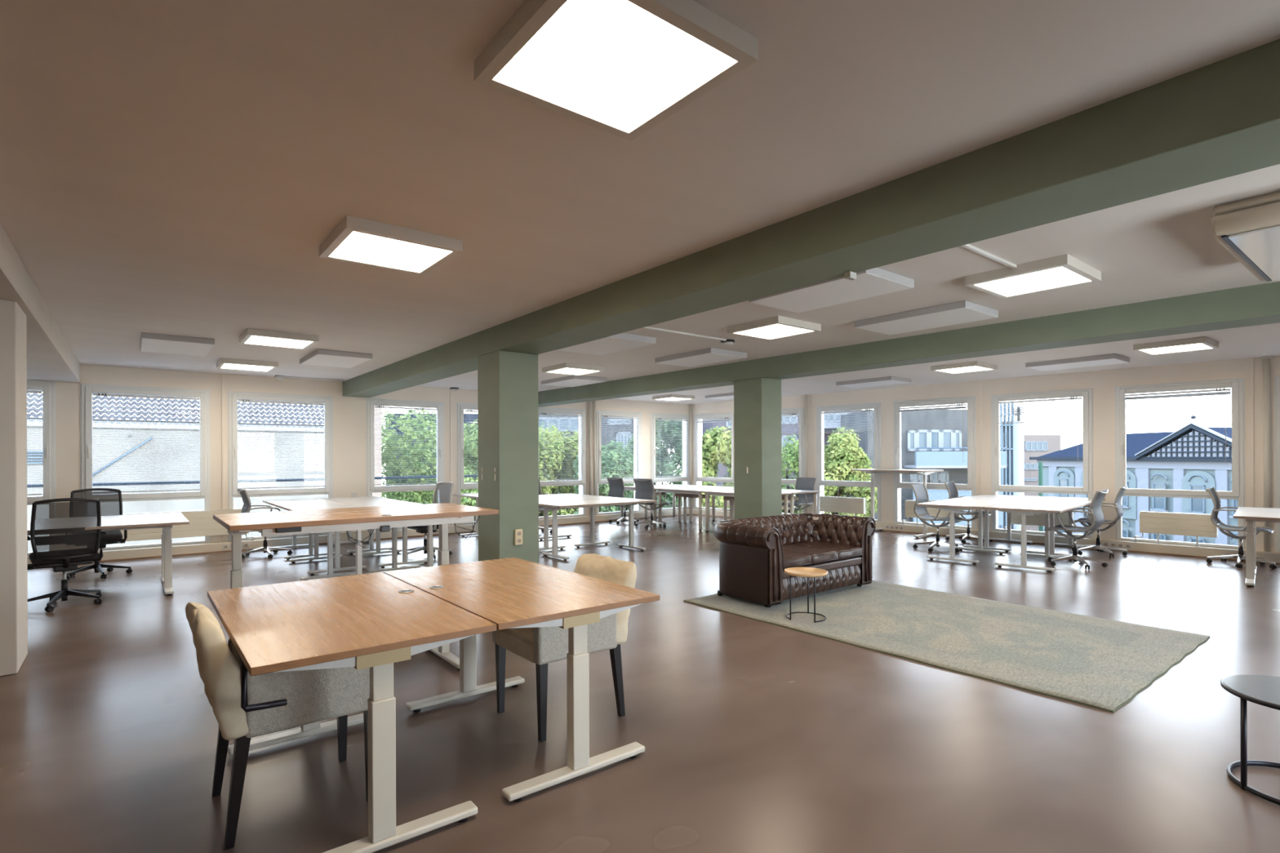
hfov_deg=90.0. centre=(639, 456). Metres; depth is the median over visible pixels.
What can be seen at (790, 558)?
seat cushion
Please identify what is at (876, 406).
window
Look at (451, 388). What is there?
smoke detector
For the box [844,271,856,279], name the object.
sensor
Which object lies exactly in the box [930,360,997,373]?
ceiling lamp
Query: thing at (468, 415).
building
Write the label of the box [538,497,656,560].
desk
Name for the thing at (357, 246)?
diffuser
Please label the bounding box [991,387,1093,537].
window
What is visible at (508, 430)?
column
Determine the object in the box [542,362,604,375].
ceiling lamp
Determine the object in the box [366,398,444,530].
window
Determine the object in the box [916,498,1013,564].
desk
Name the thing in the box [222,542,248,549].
wall sockets
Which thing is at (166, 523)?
desk
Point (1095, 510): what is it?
chair
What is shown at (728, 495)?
desk
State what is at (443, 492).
mesh office chair
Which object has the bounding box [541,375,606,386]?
acoustic panel
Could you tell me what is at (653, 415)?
window
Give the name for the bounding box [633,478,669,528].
chair
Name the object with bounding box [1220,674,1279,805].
side table
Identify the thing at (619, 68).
ceiling lamp
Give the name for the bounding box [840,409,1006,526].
concrete building
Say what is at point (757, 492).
column
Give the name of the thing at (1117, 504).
chair
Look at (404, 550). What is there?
desk
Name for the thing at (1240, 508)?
desk
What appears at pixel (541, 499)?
desk
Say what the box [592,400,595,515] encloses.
pipe
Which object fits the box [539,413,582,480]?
blind
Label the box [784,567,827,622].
side table
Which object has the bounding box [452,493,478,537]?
desk
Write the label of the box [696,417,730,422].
blind
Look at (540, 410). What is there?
window
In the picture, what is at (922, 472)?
desk
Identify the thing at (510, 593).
desk
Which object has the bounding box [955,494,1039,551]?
desk
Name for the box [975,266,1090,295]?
diffuser
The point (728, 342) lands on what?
smoke detector
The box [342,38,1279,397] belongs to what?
beam
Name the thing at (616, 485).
chair
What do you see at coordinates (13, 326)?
pillar
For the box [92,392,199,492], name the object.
blind
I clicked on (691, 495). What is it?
cable tray
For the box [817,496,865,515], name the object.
radiator
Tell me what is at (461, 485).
window
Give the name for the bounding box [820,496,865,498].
grille
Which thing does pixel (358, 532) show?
desk
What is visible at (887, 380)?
acoustic panel
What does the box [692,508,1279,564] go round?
baseboard
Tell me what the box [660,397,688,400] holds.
diffuser
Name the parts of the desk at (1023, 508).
leg, leg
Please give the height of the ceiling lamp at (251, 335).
0.062 m
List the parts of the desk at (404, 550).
leg, leg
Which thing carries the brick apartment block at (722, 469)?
on the ground
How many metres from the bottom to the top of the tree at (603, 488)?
10.942 m
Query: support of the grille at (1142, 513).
attached to the radiator at (1196, 525)
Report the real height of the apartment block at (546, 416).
13.449 m
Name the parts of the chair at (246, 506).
backrest, frame, armrest, armrest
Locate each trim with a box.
[221,373,224,542]
[449,388,452,525]
[811,394,813,513]
[979,380,982,494]
[1249,357,1253,507]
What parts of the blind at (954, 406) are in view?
rail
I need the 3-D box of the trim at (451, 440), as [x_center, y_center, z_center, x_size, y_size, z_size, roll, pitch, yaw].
[-3.412,0.007,11.549,0.030,2.470,0.020,0,0,-38]
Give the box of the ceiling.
[0,0,1279,404]
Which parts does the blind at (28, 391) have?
cord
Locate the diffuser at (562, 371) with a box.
[547,368,598,374]
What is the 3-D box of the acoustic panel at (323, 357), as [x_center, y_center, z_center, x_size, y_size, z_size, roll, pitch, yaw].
[-3.743,-1.195,7.857,0.600,0.059,1.000,0,0,-38]
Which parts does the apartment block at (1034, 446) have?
pane, pane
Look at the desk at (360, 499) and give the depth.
9.52 m
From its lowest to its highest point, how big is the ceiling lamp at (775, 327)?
0.062 m
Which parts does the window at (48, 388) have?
sash, handle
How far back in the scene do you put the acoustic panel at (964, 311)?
5.54 m
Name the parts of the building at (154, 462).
cornice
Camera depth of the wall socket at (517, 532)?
6.06 m
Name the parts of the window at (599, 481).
sash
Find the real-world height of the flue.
12.367 m
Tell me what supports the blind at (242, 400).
attached to the window at (233, 396)
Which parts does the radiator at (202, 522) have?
panel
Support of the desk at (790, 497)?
on the floor
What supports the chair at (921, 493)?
on the floor
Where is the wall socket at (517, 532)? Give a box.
[514,528,522,545]
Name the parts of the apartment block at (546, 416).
pane, pane, pane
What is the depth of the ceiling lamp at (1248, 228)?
3.13 m
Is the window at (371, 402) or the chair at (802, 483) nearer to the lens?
the window at (371, 402)
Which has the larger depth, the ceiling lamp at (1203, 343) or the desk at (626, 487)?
the desk at (626, 487)
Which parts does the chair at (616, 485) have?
frame, backrest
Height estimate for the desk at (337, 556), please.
0.730 m
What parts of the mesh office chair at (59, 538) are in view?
armrest, seat, backrest, frame, armrest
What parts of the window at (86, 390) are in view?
handle, sash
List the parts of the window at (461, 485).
sash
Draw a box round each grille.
[122,508,241,515]
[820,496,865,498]
[1140,511,1211,515]
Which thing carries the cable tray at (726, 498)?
on the desk at (728, 495)
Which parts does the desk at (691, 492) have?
leg, leg, leg, leg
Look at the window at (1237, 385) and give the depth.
8.65 m
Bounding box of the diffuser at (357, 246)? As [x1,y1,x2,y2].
[329,231,450,271]
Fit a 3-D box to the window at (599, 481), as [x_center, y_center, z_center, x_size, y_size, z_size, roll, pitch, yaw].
[-0.447,0.116,13.902,1.234,2.212,0.135,0,0,-38]
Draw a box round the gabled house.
[1029,415,1238,545]
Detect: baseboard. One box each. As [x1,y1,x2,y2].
[27,508,688,564]
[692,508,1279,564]
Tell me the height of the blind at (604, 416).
1.332 m
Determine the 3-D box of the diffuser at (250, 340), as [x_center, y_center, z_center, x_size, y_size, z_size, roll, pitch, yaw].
[-3.690,-1.174,6.534,0.536,0.006,0.536,0,0,-38]
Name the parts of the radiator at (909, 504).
panel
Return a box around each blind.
[26,390,42,495]
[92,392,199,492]
[237,399,324,488]
[374,405,438,484]
[464,409,478,482]
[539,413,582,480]
[601,415,638,478]
[656,417,688,476]
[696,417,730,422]
[781,413,798,461]
[820,408,873,462]
[898,403,966,459]
[998,396,1082,462]
[1124,387,1231,462]
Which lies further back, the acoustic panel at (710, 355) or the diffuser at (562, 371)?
the diffuser at (562, 371)
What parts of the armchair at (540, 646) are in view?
arm, leg, seat, leg, arm, backrest, leg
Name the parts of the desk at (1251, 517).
leg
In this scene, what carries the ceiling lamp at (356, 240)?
attached to the ceiling
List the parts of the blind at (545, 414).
rail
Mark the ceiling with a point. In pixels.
(174, 167)
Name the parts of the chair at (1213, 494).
backrest, armrest, armrest, frame, seat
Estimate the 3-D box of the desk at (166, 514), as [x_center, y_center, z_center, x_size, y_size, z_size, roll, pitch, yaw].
[-5.724,1.015,6.728,1.500,0.730,0.700,0,0,-38]
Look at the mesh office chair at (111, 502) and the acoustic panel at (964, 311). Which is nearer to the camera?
the acoustic panel at (964, 311)
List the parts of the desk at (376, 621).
crank handle, leg, leg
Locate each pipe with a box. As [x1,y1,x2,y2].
[588,401,591,515]
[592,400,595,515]
[689,404,692,484]
[804,394,808,513]
[1261,355,1272,552]
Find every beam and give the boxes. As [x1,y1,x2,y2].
[0,222,79,382]
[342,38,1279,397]
[537,281,1279,406]
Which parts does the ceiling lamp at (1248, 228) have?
underside panel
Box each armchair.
[185,601,369,850]
[492,553,636,742]
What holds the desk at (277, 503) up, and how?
on the floor
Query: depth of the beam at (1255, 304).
6.09 m
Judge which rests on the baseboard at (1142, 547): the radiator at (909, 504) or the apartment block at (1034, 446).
the radiator at (909, 504)
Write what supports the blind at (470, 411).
attached to the window at (461, 485)
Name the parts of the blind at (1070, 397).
rail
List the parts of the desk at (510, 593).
leg, leg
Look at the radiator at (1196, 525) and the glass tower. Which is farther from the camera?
the glass tower
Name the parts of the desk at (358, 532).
leg, leg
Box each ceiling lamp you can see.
[216,357,278,372]
[239,328,318,349]
[319,215,462,275]
[473,0,758,141]
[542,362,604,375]
[652,394,694,400]
[727,315,821,340]
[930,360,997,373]
[964,253,1101,298]
[1133,336,1218,355]
[1210,191,1279,281]
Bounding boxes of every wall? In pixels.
[26,364,689,555]
[692,355,1279,552]
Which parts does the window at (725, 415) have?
sash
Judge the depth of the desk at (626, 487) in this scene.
13.16 m
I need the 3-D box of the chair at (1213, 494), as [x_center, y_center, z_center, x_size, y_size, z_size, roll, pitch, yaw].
[7.369,0.862,7.854,0.623,0.946,0.658,0,0,-42]
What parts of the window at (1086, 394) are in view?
handle, pane, sash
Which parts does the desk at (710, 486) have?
leg, leg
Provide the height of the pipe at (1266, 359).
2.470 m
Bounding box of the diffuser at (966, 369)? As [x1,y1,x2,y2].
[938,366,990,373]
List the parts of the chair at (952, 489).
backrest, frame, seat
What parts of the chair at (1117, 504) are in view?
seat, frame, armrest, backrest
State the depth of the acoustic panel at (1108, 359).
8.25 m
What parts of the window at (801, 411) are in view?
sash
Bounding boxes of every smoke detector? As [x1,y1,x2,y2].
[274,375,285,379]
[449,387,458,391]
[720,339,734,346]
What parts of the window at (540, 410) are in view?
sash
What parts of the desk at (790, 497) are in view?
leg, leg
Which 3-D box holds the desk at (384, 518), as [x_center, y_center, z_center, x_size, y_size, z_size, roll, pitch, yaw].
[-1.744,0.854,4.000,1.470,1.024,0.840,0,0,-38]
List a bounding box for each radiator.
[97,508,253,551]
[721,494,795,511]
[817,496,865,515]
[901,500,960,528]
[1003,511,1073,536]
[1133,511,1217,546]
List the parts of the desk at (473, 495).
leg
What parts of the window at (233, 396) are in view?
handle, sash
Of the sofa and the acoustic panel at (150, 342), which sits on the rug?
the sofa
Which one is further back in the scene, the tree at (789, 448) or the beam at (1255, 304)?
the tree at (789, 448)
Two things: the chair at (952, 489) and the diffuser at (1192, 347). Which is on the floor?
the chair at (952, 489)
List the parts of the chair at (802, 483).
seat, backrest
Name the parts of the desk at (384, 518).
leg, frame rail, leg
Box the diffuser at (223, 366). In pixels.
[220,363,272,371]
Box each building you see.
[26,390,382,552]
[385,413,478,503]
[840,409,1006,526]
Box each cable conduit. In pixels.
[285,376,346,381]
[641,326,726,341]
[960,244,1016,268]
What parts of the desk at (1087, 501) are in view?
leg, leg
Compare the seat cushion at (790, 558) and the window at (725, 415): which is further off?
the window at (725, 415)
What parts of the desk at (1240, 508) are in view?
leg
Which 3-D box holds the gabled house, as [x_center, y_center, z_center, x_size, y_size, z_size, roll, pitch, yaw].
[46.352,3.538,48.717,10.300,13.320,33.600,0,0,-7]
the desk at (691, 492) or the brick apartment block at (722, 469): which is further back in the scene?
the brick apartment block at (722, 469)
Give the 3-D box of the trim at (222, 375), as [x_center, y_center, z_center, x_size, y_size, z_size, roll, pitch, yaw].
[-6.123,0.016,9.400,0.030,2.470,0.020,0,0,-38]
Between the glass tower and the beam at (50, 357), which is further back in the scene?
the glass tower
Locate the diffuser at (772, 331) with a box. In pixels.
[735,324,811,338]
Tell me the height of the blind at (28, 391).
1.332 m
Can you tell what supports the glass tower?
on the ground
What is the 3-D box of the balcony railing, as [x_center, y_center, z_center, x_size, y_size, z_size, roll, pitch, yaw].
[-6.410,1.046,9.782,9.100,1.372,0.044,0,0,-38]
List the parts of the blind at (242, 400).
cord, rail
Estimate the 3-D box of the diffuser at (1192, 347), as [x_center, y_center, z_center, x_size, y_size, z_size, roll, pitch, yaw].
[5.975,-1.208,7.138,0.536,0.006,0.536,0,0,-38]
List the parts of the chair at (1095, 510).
seat, armrest, frame, armrest, backrest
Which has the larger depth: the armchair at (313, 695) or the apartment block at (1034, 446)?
the apartment block at (1034, 446)
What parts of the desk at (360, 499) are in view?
leg, leg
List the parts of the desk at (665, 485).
leg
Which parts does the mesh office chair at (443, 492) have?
seat, backrest, frame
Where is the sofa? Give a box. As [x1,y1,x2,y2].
[713,512,875,607]
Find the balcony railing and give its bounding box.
[26,475,478,488]
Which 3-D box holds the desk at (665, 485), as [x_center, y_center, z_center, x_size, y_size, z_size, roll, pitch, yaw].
[0.860,0.992,13.924,0.800,0.730,1.240,0,0,-38]
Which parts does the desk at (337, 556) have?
leg, leg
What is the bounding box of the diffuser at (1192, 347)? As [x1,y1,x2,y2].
[1141,343,1210,354]
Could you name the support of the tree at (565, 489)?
on the ground
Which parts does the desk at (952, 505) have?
leg, leg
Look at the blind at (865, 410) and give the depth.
12.20 m
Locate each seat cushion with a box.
[782,544,838,564]
[782,551,811,568]
[793,541,862,559]
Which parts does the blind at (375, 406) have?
rail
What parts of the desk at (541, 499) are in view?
leg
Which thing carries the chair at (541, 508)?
on the floor
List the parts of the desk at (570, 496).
leg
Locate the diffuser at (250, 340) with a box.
[245,335,312,348]
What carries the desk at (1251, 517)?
on the floor
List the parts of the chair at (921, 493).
backrest, armrest, frame, seat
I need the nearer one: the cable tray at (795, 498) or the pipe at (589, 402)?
the cable tray at (795, 498)
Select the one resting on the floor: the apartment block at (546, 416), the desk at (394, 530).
the desk at (394, 530)
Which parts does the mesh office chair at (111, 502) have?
backrest, frame, seat, armrest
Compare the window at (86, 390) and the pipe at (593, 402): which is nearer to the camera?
the window at (86, 390)
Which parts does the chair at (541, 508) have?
seat, frame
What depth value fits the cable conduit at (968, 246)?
3.93 m
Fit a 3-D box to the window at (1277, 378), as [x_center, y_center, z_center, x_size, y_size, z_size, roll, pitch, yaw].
[8.469,0.084,7.583,0.135,2.212,1.344,0,0,-44]
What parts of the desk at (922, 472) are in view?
leg, leg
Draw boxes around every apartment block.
[538,413,633,514]
[702,409,859,489]
[1023,434,1060,531]
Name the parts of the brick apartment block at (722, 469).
pane, pane, pane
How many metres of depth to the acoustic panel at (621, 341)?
6.73 m
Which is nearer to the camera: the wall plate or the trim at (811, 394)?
the wall plate
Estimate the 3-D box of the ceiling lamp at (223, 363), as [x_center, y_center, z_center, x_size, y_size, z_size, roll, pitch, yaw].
[-5.119,-1.191,8.336,0.620,0.062,0.620,0,0,-38]
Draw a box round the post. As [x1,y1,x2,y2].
[1038,462,1043,531]
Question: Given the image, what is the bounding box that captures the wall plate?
[351,493,356,497]
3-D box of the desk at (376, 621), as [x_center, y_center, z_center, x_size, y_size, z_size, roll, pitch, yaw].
[-1.294,0.998,2.723,0.800,0.734,1.420,0,0,-38]
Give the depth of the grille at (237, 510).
9.17 m
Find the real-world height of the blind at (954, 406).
0.982 m
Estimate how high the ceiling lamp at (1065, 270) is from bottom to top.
0.062 m
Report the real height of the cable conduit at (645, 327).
0.018 m
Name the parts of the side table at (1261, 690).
leg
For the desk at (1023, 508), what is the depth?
7.73 m
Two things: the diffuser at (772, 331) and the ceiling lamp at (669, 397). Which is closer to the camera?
the diffuser at (772, 331)
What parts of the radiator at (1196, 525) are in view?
leg, panel, leg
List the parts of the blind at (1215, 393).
rail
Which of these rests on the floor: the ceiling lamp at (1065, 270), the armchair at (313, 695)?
the armchair at (313, 695)
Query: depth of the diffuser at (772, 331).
6.09 m
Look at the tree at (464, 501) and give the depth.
21.32 m
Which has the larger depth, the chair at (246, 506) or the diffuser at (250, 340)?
the chair at (246, 506)
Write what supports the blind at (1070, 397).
attached to the window at (1086, 394)
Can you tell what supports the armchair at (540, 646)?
on the floor
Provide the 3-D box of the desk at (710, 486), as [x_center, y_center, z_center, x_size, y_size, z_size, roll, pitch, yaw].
[1.655,0.989,12.921,0.800,0.730,1.280,0,0,-38]
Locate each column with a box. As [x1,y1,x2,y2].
[477,350,538,563]
[733,377,782,519]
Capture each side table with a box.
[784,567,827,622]
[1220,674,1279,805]
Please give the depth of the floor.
3.10 m
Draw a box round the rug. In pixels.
[683,580,1210,713]
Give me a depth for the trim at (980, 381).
10.56 m
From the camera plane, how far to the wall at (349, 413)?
10.12 m
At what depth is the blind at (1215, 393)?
8.65 m
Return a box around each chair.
[26,497,106,612]
[66,488,132,580]
[237,488,292,559]
[407,481,453,559]
[538,480,552,533]
[606,476,639,524]
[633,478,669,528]
[782,476,816,514]
[911,483,963,552]
[944,480,991,543]
[1044,488,1108,569]
[1071,485,1128,557]
[1205,487,1277,568]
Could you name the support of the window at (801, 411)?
in the wall at (1104, 383)
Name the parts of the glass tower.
pane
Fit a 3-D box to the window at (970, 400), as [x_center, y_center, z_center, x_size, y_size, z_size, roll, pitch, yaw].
[5.094,0.096,11.128,0.135,2.212,1.394,0,0,-44]
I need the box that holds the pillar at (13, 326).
[0,299,27,675]
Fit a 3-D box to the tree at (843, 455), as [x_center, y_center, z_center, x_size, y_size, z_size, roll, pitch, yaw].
[7.185,4.614,23.065,2.836,11.460,2.726,0,0,6]
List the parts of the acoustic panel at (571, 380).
panel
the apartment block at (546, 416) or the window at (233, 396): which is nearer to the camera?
the window at (233, 396)
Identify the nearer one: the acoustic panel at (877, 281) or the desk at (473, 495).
the acoustic panel at (877, 281)
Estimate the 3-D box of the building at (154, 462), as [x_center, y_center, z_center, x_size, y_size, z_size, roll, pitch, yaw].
[-16.938,3.419,15.308,20.450,14.000,1.370,0,0,-38]
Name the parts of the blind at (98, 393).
cord, rail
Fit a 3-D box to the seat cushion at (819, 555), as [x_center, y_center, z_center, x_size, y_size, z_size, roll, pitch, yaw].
[1.589,0.960,6.325,0.418,0.105,0.602,0,0,-38]
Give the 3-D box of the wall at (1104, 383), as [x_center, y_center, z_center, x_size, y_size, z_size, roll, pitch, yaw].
[6.037,0.039,10.337,0.260,2.600,13.736,0,0,-44]
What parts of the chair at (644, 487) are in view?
backrest, frame, seat, armrest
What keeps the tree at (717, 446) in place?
on the ground
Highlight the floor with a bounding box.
[0,514,1279,852]
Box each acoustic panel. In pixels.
[140,332,214,356]
[299,349,372,368]
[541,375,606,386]
[556,333,656,355]
[654,347,746,367]
[705,392,733,399]
[749,266,914,312]
[835,376,911,387]
[854,300,998,334]
[1025,353,1129,371]
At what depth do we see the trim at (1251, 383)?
8.21 m
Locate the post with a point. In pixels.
(1040, 464)
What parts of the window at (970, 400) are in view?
sash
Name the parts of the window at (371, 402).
sash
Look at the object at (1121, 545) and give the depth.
9.13 m
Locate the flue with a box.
[1012,405,1024,529]
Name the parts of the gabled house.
pane, pane, pane, pane, pane, pane, pane, pane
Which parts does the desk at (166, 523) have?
leg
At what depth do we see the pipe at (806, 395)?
12.87 m
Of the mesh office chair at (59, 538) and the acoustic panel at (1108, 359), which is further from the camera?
the acoustic panel at (1108, 359)
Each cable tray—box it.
[675,493,710,499]
[723,496,733,500]
[782,496,799,500]
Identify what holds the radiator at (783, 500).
attached to the wall at (1104, 383)
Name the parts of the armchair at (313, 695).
backrest, leg, arm, leg, arm, leg, leg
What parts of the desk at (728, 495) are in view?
leg, leg, leg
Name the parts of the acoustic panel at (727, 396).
panel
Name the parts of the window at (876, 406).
sash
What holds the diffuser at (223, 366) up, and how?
attached to the ceiling lamp at (223, 363)
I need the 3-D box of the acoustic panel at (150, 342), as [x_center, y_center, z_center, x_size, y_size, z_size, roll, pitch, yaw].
[-4.963,-1.191,6.852,0.600,0.059,1.000,0,0,-38]
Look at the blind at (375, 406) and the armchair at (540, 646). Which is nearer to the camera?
the armchair at (540, 646)
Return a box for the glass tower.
[997,403,1013,529]
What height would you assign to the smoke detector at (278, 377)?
0.058 m
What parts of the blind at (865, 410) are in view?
rail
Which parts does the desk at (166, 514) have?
leg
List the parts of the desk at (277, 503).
leg, leg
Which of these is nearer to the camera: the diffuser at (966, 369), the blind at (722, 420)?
the diffuser at (966, 369)
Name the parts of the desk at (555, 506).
leg, leg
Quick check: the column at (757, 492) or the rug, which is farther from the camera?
the column at (757, 492)
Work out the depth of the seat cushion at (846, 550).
6.48 m
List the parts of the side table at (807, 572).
leg, leg, leg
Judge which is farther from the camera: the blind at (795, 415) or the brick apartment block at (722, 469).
the brick apartment block at (722, 469)
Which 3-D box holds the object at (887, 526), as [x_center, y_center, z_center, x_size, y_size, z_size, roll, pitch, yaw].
[4.571,1.274,11.496,0.010,0.070,0.330,0,0,-44]
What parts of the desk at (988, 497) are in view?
leg, leg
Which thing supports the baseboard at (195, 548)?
attached to the wall at (349, 413)
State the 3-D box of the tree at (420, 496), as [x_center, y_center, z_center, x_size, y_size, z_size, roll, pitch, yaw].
[-9.073,4.147,25.977,5.878,12.507,5.513,0,0,11]
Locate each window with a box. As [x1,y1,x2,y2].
[26,380,56,555]
[80,383,210,550]
[227,391,333,541]
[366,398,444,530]
[457,402,478,524]
[537,407,586,518]
[595,409,641,514]
[650,413,689,510]
[693,412,734,511]
[781,407,804,515]
[816,402,880,521]
[893,395,976,528]
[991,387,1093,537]
[1115,377,1244,549]
[1274,375,1279,551]
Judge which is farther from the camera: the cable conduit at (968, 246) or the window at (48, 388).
the window at (48, 388)
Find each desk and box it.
[26,512,184,583]
[26,516,189,595]
[207,572,496,852]
[213,502,498,670]
[262,497,343,559]
[280,503,366,575]
[300,528,369,580]
[320,496,402,554]
[347,501,426,568]
[367,524,433,573]
[383,557,659,802]
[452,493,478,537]
[538,493,620,547]
[538,496,577,550]
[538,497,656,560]
[620,485,681,524]
[650,484,710,521]
[655,487,727,530]
[688,485,733,522]
[702,489,791,531]
[782,488,820,514]
[850,468,943,537]
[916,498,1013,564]
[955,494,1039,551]
[983,501,1085,572]
[1017,496,1105,555]
[1233,511,1279,586]
[1236,506,1279,575]
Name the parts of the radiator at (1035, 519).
panel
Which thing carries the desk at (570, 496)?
on the floor
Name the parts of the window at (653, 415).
sash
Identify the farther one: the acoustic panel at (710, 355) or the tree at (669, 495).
the tree at (669, 495)
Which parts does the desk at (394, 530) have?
leg, leg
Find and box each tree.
[381,407,478,504]
[461,419,478,521]
[538,422,602,516]
[572,440,634,514]
[619,417,711,508]
[702,426,733,509]
[781,434,801,514]
[800,426,877,516]
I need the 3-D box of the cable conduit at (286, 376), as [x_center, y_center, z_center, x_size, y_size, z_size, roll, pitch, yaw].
[-5.026,-1.214,9.966,0.866,0.018,0.024,0,0,-38]
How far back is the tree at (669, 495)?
25.90 m
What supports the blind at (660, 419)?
attached to the window at (653, 415)
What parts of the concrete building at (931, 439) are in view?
pane, pane, pane, pane, pane, pane, pane, handrail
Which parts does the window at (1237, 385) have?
handle, sash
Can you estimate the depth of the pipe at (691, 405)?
15.11 m
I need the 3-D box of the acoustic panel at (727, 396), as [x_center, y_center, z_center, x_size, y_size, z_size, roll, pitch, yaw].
[1.865,-1.215,12.774,0.600,0.059,1.000,0,0,-38]
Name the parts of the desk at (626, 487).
leg, leg, leg, leg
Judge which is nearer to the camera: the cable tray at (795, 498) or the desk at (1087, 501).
the desk at (1087, 501)
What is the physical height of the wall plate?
0.080 m
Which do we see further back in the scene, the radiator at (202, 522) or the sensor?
the radiator at (202, 522)
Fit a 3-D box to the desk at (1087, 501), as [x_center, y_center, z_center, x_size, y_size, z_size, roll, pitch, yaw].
[5.952,0.974,9.031,0.800,0.730,1.380,0,0,45]

